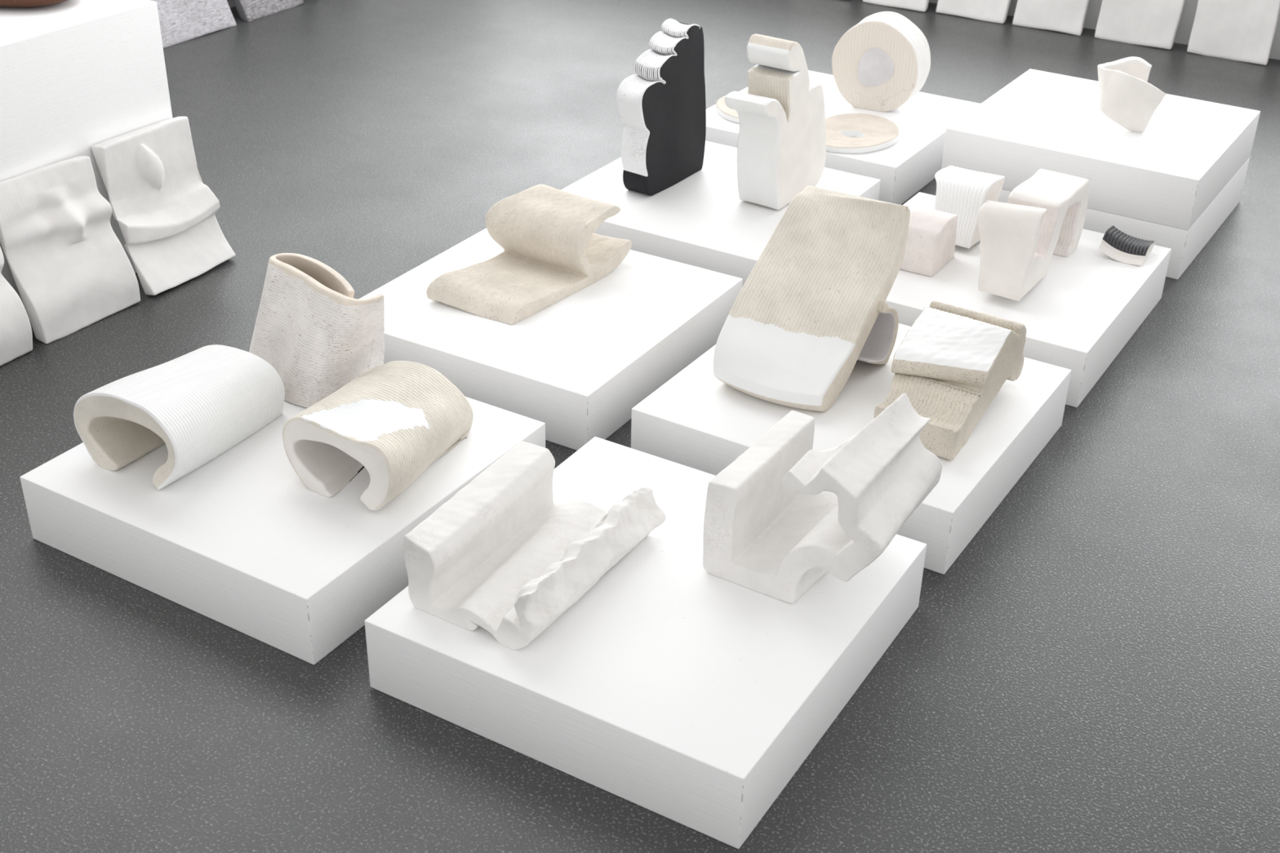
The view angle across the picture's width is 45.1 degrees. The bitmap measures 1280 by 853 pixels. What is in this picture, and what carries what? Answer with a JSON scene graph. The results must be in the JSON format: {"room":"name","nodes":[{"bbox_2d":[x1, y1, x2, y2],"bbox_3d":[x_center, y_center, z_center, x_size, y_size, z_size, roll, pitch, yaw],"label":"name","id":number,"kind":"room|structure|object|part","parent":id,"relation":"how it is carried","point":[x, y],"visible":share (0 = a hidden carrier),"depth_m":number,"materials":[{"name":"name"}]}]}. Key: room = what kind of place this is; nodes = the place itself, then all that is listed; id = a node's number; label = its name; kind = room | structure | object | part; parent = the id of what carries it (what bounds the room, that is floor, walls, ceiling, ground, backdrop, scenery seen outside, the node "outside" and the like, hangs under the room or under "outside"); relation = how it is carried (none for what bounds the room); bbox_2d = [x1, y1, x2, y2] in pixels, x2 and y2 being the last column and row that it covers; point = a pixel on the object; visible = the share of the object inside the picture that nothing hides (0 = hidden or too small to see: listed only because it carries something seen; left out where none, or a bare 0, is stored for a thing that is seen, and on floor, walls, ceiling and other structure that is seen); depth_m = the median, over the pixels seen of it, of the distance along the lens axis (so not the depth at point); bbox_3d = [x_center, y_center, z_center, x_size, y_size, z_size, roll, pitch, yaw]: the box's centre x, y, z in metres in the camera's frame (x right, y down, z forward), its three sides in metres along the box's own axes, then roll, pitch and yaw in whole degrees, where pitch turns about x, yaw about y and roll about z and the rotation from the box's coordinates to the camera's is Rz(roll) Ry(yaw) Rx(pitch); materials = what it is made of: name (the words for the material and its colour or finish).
{"room":"museum","nodes":[
{"label":"museum","id":0,"kind":"room"},
{"bbox_2d":[226,0,235,8],"bbox_3d":[-2.793,-1.212,4.451,0.120,0.900,7.715,18,34,26],"label":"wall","id":1,"kind":"structure","parent":0,"point":[231,3],"depth_m":6.21,"materials":[{"name":"white paint"}]},
{"bbox_2d":[0,0,1279,852],"bbox_3d":[0.547,0.203,3.095,8.700,0.060,8.000,18,34,26],"label":"floor","id":2,"kind":"structure","parent":0,"point":[1096,669],"depth_m":2.87,"materials":[{"name":"grey concrete"}]},
{"bbox_2d":[0,247,32,365],"bbox_3d":[-1.542,-0.296,3.445,0.148,0.371,0.304,18,34,26],"label":"tile","id":3,"kind":"structure","parent":2,"relation":"on","point":[15,330],"depth_m":3.54,"materials":[{"name":"white ceramic"}]},
{"bbox_2d":[0,155,140,343],"bbox_3d":[-1.377,-0.428,3.684,0.146,0.366,0.284,18,34,26],"label":"sculpture","id":4,"kind":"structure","parent":2,"relation":"on","point":[70,270],"depth_m":3.67,"materials":[{"name":"white ceramic"}]},
{"bbox_2d":[0,0,172,320],"bbox_3d":[-1.952,-0.523,3.532,0.750,0.662,1.650,18,34,26],"label":"plinth","id":5,"kind":"object","parent":2,"relation":"on","point":[76,76],"visible":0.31,"depth_m":3.69,"materials":[{"name":"white paint"}]},
{"bbox_2d":[0,0,67,7],"bbox_3d":[-1.519,-1.080,3.782,0.300,0.065,0.220,4,30,5],"label":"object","id":6,"kind":"object","parent":5,"relation":"on","point":[9,3],"visible":1,"depth_m":3.70,"materials":[{"name":"brown ceramic"}]},
{"bbox_2d":[91,116,235,295],"bbox_3d":[-1.203,-0.566,3.920,0.154,0.375,0.297,18,34,26],"label":"sculpture","id":7,"kind":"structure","parent":2,"relation":"on","point":[164,211],"depth_m":3.91,"materials":[{"name":"white ceramic"}]},
{"bbox_2d":[150,0,236,48],"bbox_3d":[-1.750,-1.675,5.800,0.197,0.388,0.397,18,34,26],"label":"panel","id":8,"kind":"structure","parent":2,"relation":"on","point":[180,20],"depth_m":5.82,"materials":[{"name":"stone"}]},
{"bbox_2d":[233,0,303,21],"bbox_3d":[-1.533,-1.848,6.110,0.197,0.384,0.332,18,34,26],"label":"tile","id":9,"kind":"structure","parent":2,"relation":"on","point":[248,10],"depth_m":6.10,"materials":[{"name":"stone"}]},
{"bbox_2d":[19,396,545,664],"bbox_3d":[-0.676,0.104,3.021,0.708,0.140,0.704,18,34,26],"label":"plinth","id":10,"kind":"object","parent":2,"relation":"on","point":[238,541],"visible":0.56,"depth_m":2.79,"materials":[{"name":"white paint"}]},
{"bbox_2d":[73,344,284,489],"bbox_3d":[-0.875,-0.054,2.966,0.312,0.178,0.346,18,34,26],"label":"sculpture","id":11,"kind":"object","parent":10,"relation":"on","point":[202,402],"visible":1,"depth_m":2.89,"materials":[{"name":"white ceramic"}]},
{"bbox_2d":[248,253,384,408],"bbox_3d":[-0.672,-0.210,3.182,0.224,0.241,0.382,-24,39,-37],"label":"vessel","id":12,"kind":"object","parent":10,"relation":"on","point":[310,327],"visible":0.95,"depth_m":3.11,"materials":[{"name":"beige ceramic"}]},
{"bbox_2d":[282,360,473,510],"bbox_3d":[-0.487,-0.009,2.929,0.256,0.153,0.401,12,32,17],"label":"sculpture","id":13,"kind":"object","parent":10,"relation":"on","point":[395,419],"visible":1,"depth_m":2.85,"materials":[{"name":"white ceramic"}]},
{"bbox_2d":[359,228,742,450],"bbox_3d":[-0.231,-0.243,3.636,0.697,0.140,0.697,18,34,26],"label":"plinth","id":14,"kind":"object","parent":2,"relation":"on","point":[579,366],"visible":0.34,"depth_m":3.44,"materials":[{"name":"white paint"}]},
{"bbox_2d":[426,184,631,324],"bbox_3d":[-0.260,-0.427,3.641,0.301,0.170,0.477,18,34,26],"label":"sculpture","id":15,"kind":"object","parent":14,"relation":"on","point":[552,251],"visible":1,"depth_m":3.63,"materials":[{"name":"ceramic"}]},
{"bbox_2d":[364,436,926,848],"bbox_3d":[0.029,0.324,2.668,0.700,0.140,0.707,18,34,26],"label":"plinth","id":16,"kind":"object","parent":2,"relation":"on","point":[689,695],"visible":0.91,"depth_m":2.47,"materials":[{"name":"white paint"}]},
{"bbox_2d":[403,440,666,649],"bbox_3d":[-0.173,0.181,2.627,0.279,0.139,0.436,18,34,26],"label":"sculpture","id":17,"kind":"object","parent":16,"relation":"on","point":[500,557],"visible":1,"depth_m":2.58,"materials":[{"name":"white ceramic"}]},
{"bbox_2d":[702,392,942,604],"bbox_3d":[0.322,0.103,2.622,0.322,0.298,0.298,18,34,26],"label":"sculpture","id":18,"kind":"object","parent":16,"relation":"on","point":[771,528],"visible":1,"depth_m":2.57,"materials":[{"name":"white ceramic"}]},
{"bbox_2d":[560,141,880,287],"bbox_3d":[0.196,-0.581,4.235,0.695,0.140,0.686,18,34,26],"label":"plinth","id":19,"kind":"object","parent":2,"relation":"on","point":[701,220],"visible":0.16,"depth_m":4.06,"materials":[{"name":"white paint"}]},
{"bbox_2d":[616,18,706,195],"bbox_3d":[0.061,-0.859,4.144,0.088,0.427,0.347,19,35,28],"label":"sculpture","id":20,"kind":"object","parent":19,"relation":"on","point":[662,108],"visible":1,"depth_m":4.09,"materials":[{"name":"black ceramic"}]},
{"bbox_2d":[724,33,826,209],"bbox_3d":[0.365,-0.814,4.053,0.126,0.450,0.400,18,34,26],"label":"sculpture","id":21,"kind":"object","parent":19,"relation":"on","point":[781,144],"visible":0.98,"depth_m":3.99,"materials":[{"name":"white ceramic"}]},
{"bbox_3d":[0.287,-0.824,3.898,0.123,0.038,0.098,18,34,26],"label":"ribbed arm","id":22,"kind":"part","parent":21,"relation":"part of","materials":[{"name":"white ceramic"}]},
{"bbox_3d":[0.325,-0.845,3.956,0.123,0.125,0.064,18,34,26],"label":"ribbed panel","id":23,"kind":"part","parent":21,"relation":"part of","materials":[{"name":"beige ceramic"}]},
{"bbox_2d":[705,70,980,204],"bbox_3d":[0.611,-0.921,4.840,0.701,0.137,0.690,18,34,26],"label":"plinth","id":24,"kind":"object","parent":2,"relation":"on","point":[904,167],"visible":0.17,"depth_m":4.65,"materials":[{"name":"white paint"}]},
{"bbox_2d":[715,90,747,123],"bbox_3d":[0.370,-0.995,4.800,0.265,0.021,0.295,18,34,26],"label":"disc","id":25,"kind":"object","parent":24,"relation":"on","point":[730,114],"visible":0.16,"depth_m":4.74,"materials":[{"name":"white ceramic"}]},
{"bbox_2d":[825,113,899,153],"bbox_3d":[0.640,-0.878,4.608,0.261,0.022,0.338,18,34,26],"label":"disc","id":26,"kind":"object","parent":24,"relation":"on","point":[872,133],"visible":0.86,"depth_m":4.59,"materials":[{"name":"white ceramic"}]},
{"bbox_2d":[831,11,930,111],"bbox_3d":[0.750,-1.137,4.794,0.292,0.288,0.103,13,32,20],"label":"sculpture","id":27,"kind":"object","parent":24,"relation":"on","point":[879,64],"visible":1,"depth_m":4.75,"materials":[{"name":"beige ceramic"}]},
{"bbox_2d":[631,323,1071,574],"bbox_3d":[0.457,-0.019,3.276,0.700,0.140,0.677,18,34,27],"label":"plinth","id":28,"kind":"object","parent":2,"relation":"on","point":[696,420],"visible":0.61,"depth_m":3.13,"materials":[{"name":"white paint"}]},
{"bbox_2d":[713,185,910,411],"bbox_3d":[0.364,-0.269,3.224,0.271,0.340,0.425,18,34,26],"label":"leaning slab","id":29,"kind":"object","parent":28,"relation":"on","point":[812,305],"visible":1,"depth_m":3.21,"materials":[{"name":"ceramic"}]},
{"bbox_2d":[874,300,1026,460],"bbox_3d":[0.622,-0.112,3.131,0.209,0.171,0.405,18,34,26],"label":"sculpture","id":30,"kind":"object","parent":28,"relation":"on","point":[952,362],"visible":0.87,"depth_m":3.08,"materials":[{"name":"ceramic"}]},
{"bbox_2d":[884,191,1171,407],"bbox_3d":[0.876,-0.343,3.850,0.689,0.140,0.694,18,34,26],"label":"plinth","id":31,"kind":"object","parent":2,"relation":"on","point":[1088,304],"visible":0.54,"depth_m":3.65,"materials":[{"name":"white paint"}]},
{"bbox_2d":[899,204,957,276],"bbox_3d":[0.687,-0.465,3.789,0.143,0.123,0.156,18,34,26],"label":"block","id":32,"kind":"object","parent":31,"relation":"on","point":[931,233],"visible":0.78,"depth_m":3.73,"materials":[{"name":"white ceramic"}]},
{"bbox_2d":[934,165,1004,248],"bbox_3d":[0.816,-0.563,3.936,0.154,0.151,0.219,18,34,26],"label":"sculpture","id":33,"kind":"object","parent":31,"relation":"on","point":[961,192],"visible":0.8,"depth_m":3.88,"materials":[{"name":"white ceramic"}]},
{"bbox_2d":[977,168,1088,301],"bbox_3d":[0.944,-0.482,3.739,0.154,0.214,0.474,18,34,26],"label":"bridge form","id":34,"kind":"object","parent":31,"relation":"on","point":[1043,216],"visible":1,"depth_m":3.61,"materials":[{"name":"ceramic"}]},
{"bbox_2d":[1098,225,1154,265],"bbox_3d":[1.221,-0.457,3.863,0.112,0.057,0.108,18,34,26],"label":"comb piece","id":35,"kind":"object","parent":31,"relation":"on","point":[1121,246],"visible":1,"depth_m":3.85,"materials":[{"name":"ceramic"}]},
{"bbox_2d":[997,157,1249,279],"bbox_3d":[1.315,-0.687,4.460,0.693,0.140,0.672,18,34,27],"label":"plinth","id":36,"kind":"object","parent":2,"relation":"on","point":[1185,246],"visible":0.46,"depth_m":4.13,"materials":[{"name":"white paint"}]},
{"bbox_2d":[941,68,1260,230],"bbox_3d":[1.318,-0.808,4.390,0.693,0.140,0.672,18,34,27],"label":"plinth","id":37,"kind":"object","parent":36,"relation":"on","point":[1169,173],"visible":0.86,"depth_m":4.22,"materials":[{"name":"white paint"}]},
{"bbox_2d":[1097,56,1166,133],"bbox_3d":[1.364,-0.923,4.280,0.214,0.169,0.151,18,34,26],"label":"sculpture","id":38,"kind":"object","parent":37,"relation":"on","point":[1126,98],"visible":1,"depth_m":4.24,"materials":[{"name":"ceramic"}]},
{"bbox_2d":[928,0,1279,59],"bbox_3d":[2.714,-1.559,5.660,8.250,0.500,0.120,18,34,26],"label":"wall","id":39,"kind":"structure","parent":0,"point":[1183,33],"depth_m":6.01,"materials":[{"name":"white paint"}]},
{"bbox_2d":[862,0,928,11],"bbox_3d":[1.097,-1.938,6.382,0.290,0.367,0.159,18,34,26],"label":"wall tile","id":40,"kind":"structure","parent":39,"relation":"attached to","point":[917,5],"depth_m":6.38,"materials":[{"name":"white ceramic"}]},
{"bbox_2d":[936,0,1010,23],"bbox_3d":[1.381,-1.852,6.244,0.294,0.368,0.136,18,34,26],"label":"wall tile","id":41,"kind":"structure","parent":39,"relation":"attached to","point":[992,11],"depth_m":6.26,"materials":[{"name":"white ceramic"}]},
{"bbox_2d":[1012,0,1088,35],"bbox_3d":[1.657,-1.766,6.107,0.284,0.368,0.121,18,34,26],"label":"wall tile","id":42,"kind":"structure","parent":39,"relation":"attached to","point":[1068,16],"depth_m":6.13,"materials":[{"name":"white ceramic"}]},
{"bbox_2d":[1094,0,1185,48],"bbox_3d":[1.952,-1.675,5.957,0.307,0.372,0.110,18,34,26],"label":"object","id":43,"kind":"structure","parent":39,"relation":"attached to","point":[1151,23],"depth_m":5.97,"materials":[{"name":"white ceramic"}]},
{"bbox_2d":[1186,0,1279,65],"bbox_3d":[2.256,-1.581,5.806,0.305,0.373,0.112,18,34,26],"label":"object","id":44,"kind":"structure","parent":39,"relation":"attached to","point":[1241,30],"depth_m":5.82,"materials":[{"name":"white ceramic"}]}
]}

